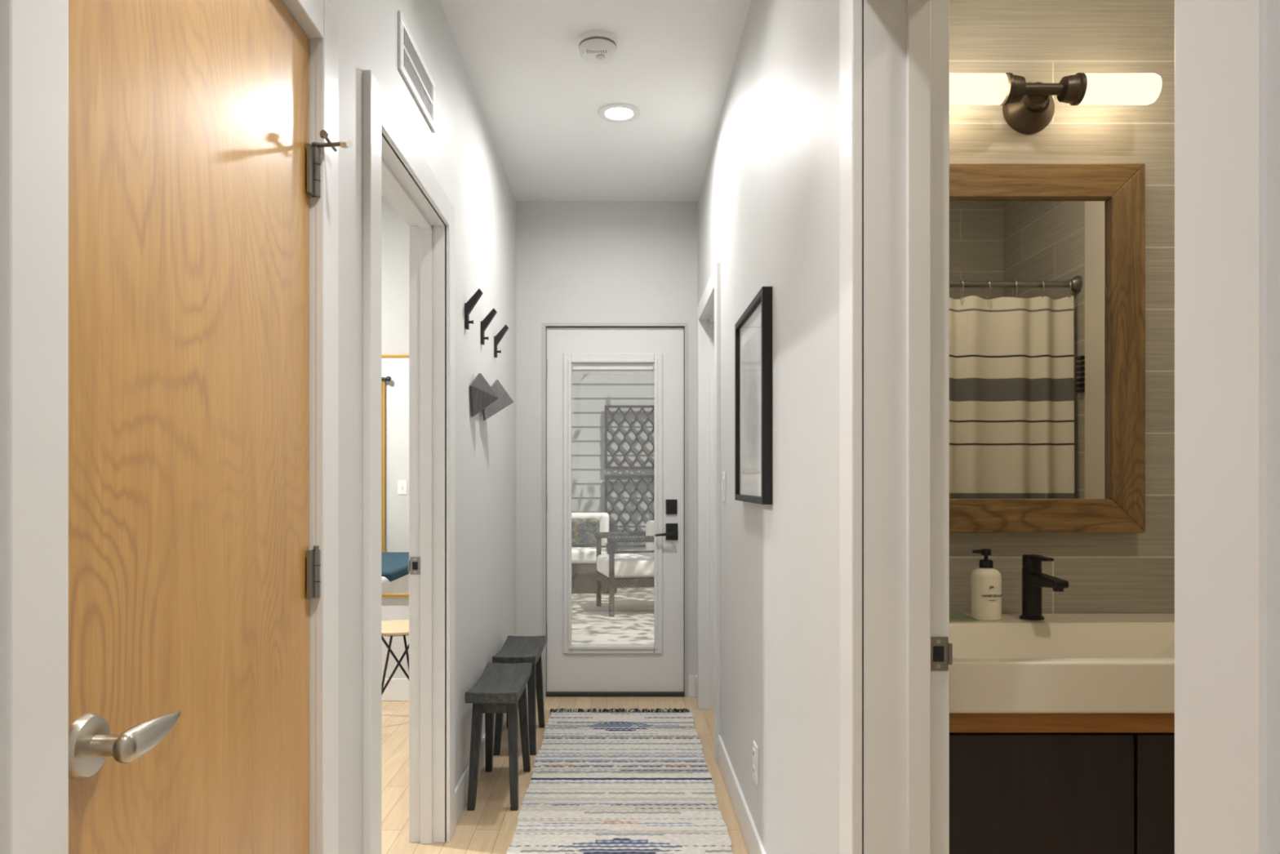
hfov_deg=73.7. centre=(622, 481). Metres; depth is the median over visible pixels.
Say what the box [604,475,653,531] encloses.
lattice panel
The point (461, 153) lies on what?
wall
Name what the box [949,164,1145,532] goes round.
bathroom mirror
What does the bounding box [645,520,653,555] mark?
cushion
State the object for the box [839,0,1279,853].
trim
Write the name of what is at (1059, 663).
sink
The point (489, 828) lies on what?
floor
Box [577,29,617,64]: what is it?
smoke detector
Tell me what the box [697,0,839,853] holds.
wall
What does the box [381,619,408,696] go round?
round stool
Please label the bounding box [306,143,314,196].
hinge leaf
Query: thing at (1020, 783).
vanity cabinet
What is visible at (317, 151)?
barrel
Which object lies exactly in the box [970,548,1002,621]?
soap dispenser
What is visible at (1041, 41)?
wall
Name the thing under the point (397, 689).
baseboard
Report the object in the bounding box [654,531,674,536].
lever
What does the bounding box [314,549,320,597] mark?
barrel
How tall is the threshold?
0.020 m
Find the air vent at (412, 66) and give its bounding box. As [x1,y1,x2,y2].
[398,10,435,132]
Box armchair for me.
[594,520,653,617]
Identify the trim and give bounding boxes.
[0,0,338,853]
[280,0,315,853]
[363,70,454,853]
[381,134,446,844]
[542,322,688,697]
[697,262,720,763]
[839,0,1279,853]
[862,0,949,853]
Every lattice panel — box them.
[604,404,653,468]
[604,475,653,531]
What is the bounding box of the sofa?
[571,512,617,593]
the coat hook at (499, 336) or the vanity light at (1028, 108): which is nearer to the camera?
the vanity light at (1028, 108)
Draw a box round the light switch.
[722,471,725,502]
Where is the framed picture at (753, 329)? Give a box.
[734,286,772,504]
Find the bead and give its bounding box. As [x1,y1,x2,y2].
[568,359,657,648]
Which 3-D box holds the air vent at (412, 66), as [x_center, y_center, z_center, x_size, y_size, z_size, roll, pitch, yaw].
[-0.577,-1.145,2.415,0.008,0.150,0.410,0,0,0]
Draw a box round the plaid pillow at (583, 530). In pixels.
[571,518,599,546]
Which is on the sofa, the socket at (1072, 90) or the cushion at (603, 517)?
the cushion at (603, 517)
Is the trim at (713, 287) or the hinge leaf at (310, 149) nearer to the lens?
the hinge leaf at (310, 149)
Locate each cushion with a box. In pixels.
[571,512,608,545]
[571,546,608,563]
[596,553,653,578]
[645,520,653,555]
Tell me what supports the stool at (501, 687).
on the floor
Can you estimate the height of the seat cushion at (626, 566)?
0.190 m
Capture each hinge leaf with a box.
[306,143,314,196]
[306,549,314,599]
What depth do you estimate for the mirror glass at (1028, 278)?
2.06 m
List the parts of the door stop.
knob, arm, screw rod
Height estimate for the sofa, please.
0.900 m
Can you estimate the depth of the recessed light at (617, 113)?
3.55 m
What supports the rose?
attached to the door slab at (188, 120)
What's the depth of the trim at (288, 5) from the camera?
1.61 m
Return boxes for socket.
[1000,72,1026,105]
[1057,72,1087,105]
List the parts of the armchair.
seat frame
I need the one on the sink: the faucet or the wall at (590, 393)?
the faucet
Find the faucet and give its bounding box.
[1019,554,1068,620]
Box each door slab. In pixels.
[68,0,309,853]
[546,327,684,691]
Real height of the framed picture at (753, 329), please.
0.598 m
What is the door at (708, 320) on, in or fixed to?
attached to the wall at (768, 201)
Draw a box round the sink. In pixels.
[949,613,1174,713]
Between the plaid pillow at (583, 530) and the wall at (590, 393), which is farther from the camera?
the wall at (590, 393)
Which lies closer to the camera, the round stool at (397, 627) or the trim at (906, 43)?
the trim at (906, 43)
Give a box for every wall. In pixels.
[327,0,515,853]
[381,196,408,678]
[515,201,697,675]
[571,364,653,553]
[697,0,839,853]
[949,0,1174,613]
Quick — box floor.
[381,697,748,853]
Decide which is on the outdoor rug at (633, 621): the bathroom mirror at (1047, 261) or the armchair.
the armchair
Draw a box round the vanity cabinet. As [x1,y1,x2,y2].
[949,713,1174,853]
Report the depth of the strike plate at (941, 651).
1.45 m
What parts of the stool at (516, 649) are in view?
leg, leg, seat, leg, leg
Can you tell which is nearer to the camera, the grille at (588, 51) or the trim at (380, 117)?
the trim at (380, 117)
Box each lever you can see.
[112,711,181,764]
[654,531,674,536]
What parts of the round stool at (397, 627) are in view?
wire leg, wire leg, wire leg, seat, wire leg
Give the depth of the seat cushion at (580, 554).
9.74 m
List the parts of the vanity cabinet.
door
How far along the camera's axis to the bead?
4.69 m
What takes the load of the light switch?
attached to the wall at (768, 201)
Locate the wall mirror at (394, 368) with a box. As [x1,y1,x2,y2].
[381,355,408,596]
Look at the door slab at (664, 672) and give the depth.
4.70 m
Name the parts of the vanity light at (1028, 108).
lamp shade, arm, lamp shade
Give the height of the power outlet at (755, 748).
0.115 m
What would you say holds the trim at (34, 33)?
attached to the wall at (461, 153)
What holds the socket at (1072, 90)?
attached to the vanity light at (1028, 108)
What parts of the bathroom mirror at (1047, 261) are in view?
frame, frame, frame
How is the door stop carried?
attached to the hinge leaf at (310, 149)
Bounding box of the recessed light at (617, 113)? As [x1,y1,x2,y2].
[597,102,640,123]
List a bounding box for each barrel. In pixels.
[312,147,320,196]
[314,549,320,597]
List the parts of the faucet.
handle, spout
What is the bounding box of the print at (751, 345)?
[742,326,760,473]
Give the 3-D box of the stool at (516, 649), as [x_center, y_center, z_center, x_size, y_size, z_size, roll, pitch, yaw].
[-0.464,0.964,3.900,0.185,0.432,0.500,0,0,0]
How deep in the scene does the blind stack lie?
4.71 m
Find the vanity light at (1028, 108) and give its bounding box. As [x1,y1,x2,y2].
[949,72,1162,133]
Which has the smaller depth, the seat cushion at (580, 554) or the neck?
the neck
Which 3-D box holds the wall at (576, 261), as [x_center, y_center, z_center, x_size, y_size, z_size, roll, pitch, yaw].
[-0.070,-0.177,4.760,1.249,2.715,0.160,0,0,0]
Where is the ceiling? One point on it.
(540, 101)
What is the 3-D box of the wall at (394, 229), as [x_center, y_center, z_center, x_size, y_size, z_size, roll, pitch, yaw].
[-2.498,-0.177,4.720,3.605,2.715,0.240,0,0,0]
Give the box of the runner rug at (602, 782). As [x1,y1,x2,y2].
[506,707,732,853]
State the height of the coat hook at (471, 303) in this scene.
0.147 m
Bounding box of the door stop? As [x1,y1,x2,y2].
[311,129,352,151]
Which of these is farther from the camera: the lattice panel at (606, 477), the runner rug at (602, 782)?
the lattice panel at (606, 477)
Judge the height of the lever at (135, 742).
0.037 m
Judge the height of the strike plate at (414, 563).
0.058 m
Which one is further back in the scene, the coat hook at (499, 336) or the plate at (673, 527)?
the plate at (673, 527)
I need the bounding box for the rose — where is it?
[68,712,110,779]
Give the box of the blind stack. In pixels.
[573,364,652,373]
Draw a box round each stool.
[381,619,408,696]
[465,662,531,810]
[492,635,546,755]
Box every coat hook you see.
[464,288,483,329]
[480,307,497,344]
[493,324,508,357]
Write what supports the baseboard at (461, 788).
attached to the wall at (461, 153)
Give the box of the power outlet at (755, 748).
[752,740,758,785]
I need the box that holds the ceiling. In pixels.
[381,0,751,201]
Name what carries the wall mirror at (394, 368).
attached to the wall at (394, 229)
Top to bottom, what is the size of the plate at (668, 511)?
0.082 m
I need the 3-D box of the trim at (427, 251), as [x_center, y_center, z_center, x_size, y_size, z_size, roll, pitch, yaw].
[-0.635,0.163,2.395,0.124,2.035,0.830,0,0,0]
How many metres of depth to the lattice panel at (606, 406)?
10.74 m
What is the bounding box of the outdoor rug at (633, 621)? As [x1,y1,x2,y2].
[571,586,653,644]
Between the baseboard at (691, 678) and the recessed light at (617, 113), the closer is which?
the recessed light at (617, 113)
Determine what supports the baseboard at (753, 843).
attached to the wall at (768, 201)
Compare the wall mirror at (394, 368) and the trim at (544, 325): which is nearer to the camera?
the wall mirror at (394, 368)
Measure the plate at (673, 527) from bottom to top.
0.092 m
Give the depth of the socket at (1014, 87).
1.96 m
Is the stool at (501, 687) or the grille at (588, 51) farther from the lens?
the stool at (501, 687)
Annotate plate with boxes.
[408,556,420,574]
[666,499,676,514]
[666,523,677,540]
[930,636,952,671]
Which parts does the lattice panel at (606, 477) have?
frame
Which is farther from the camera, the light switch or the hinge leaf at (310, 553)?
the light switch
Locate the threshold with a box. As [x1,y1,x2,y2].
[546,691,684,697]
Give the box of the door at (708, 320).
[701,294,714,710]
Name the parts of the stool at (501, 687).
leg, leg, seat, leg, leg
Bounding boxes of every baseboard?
[381,678,408,701]
[454,713,506,826]
[526,675,695,697]
[695,675,766,853]
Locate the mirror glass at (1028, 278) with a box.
[949,199,1108,498]
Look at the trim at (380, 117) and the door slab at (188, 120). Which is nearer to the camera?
the door slab at (188, 120)
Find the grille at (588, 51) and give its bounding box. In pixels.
[586,49,606,53]
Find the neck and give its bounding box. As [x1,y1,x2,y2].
[88,734,119,756]
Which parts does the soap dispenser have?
pump stem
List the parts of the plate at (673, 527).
plate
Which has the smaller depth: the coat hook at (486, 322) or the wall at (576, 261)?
the coat hook at (486, 322)

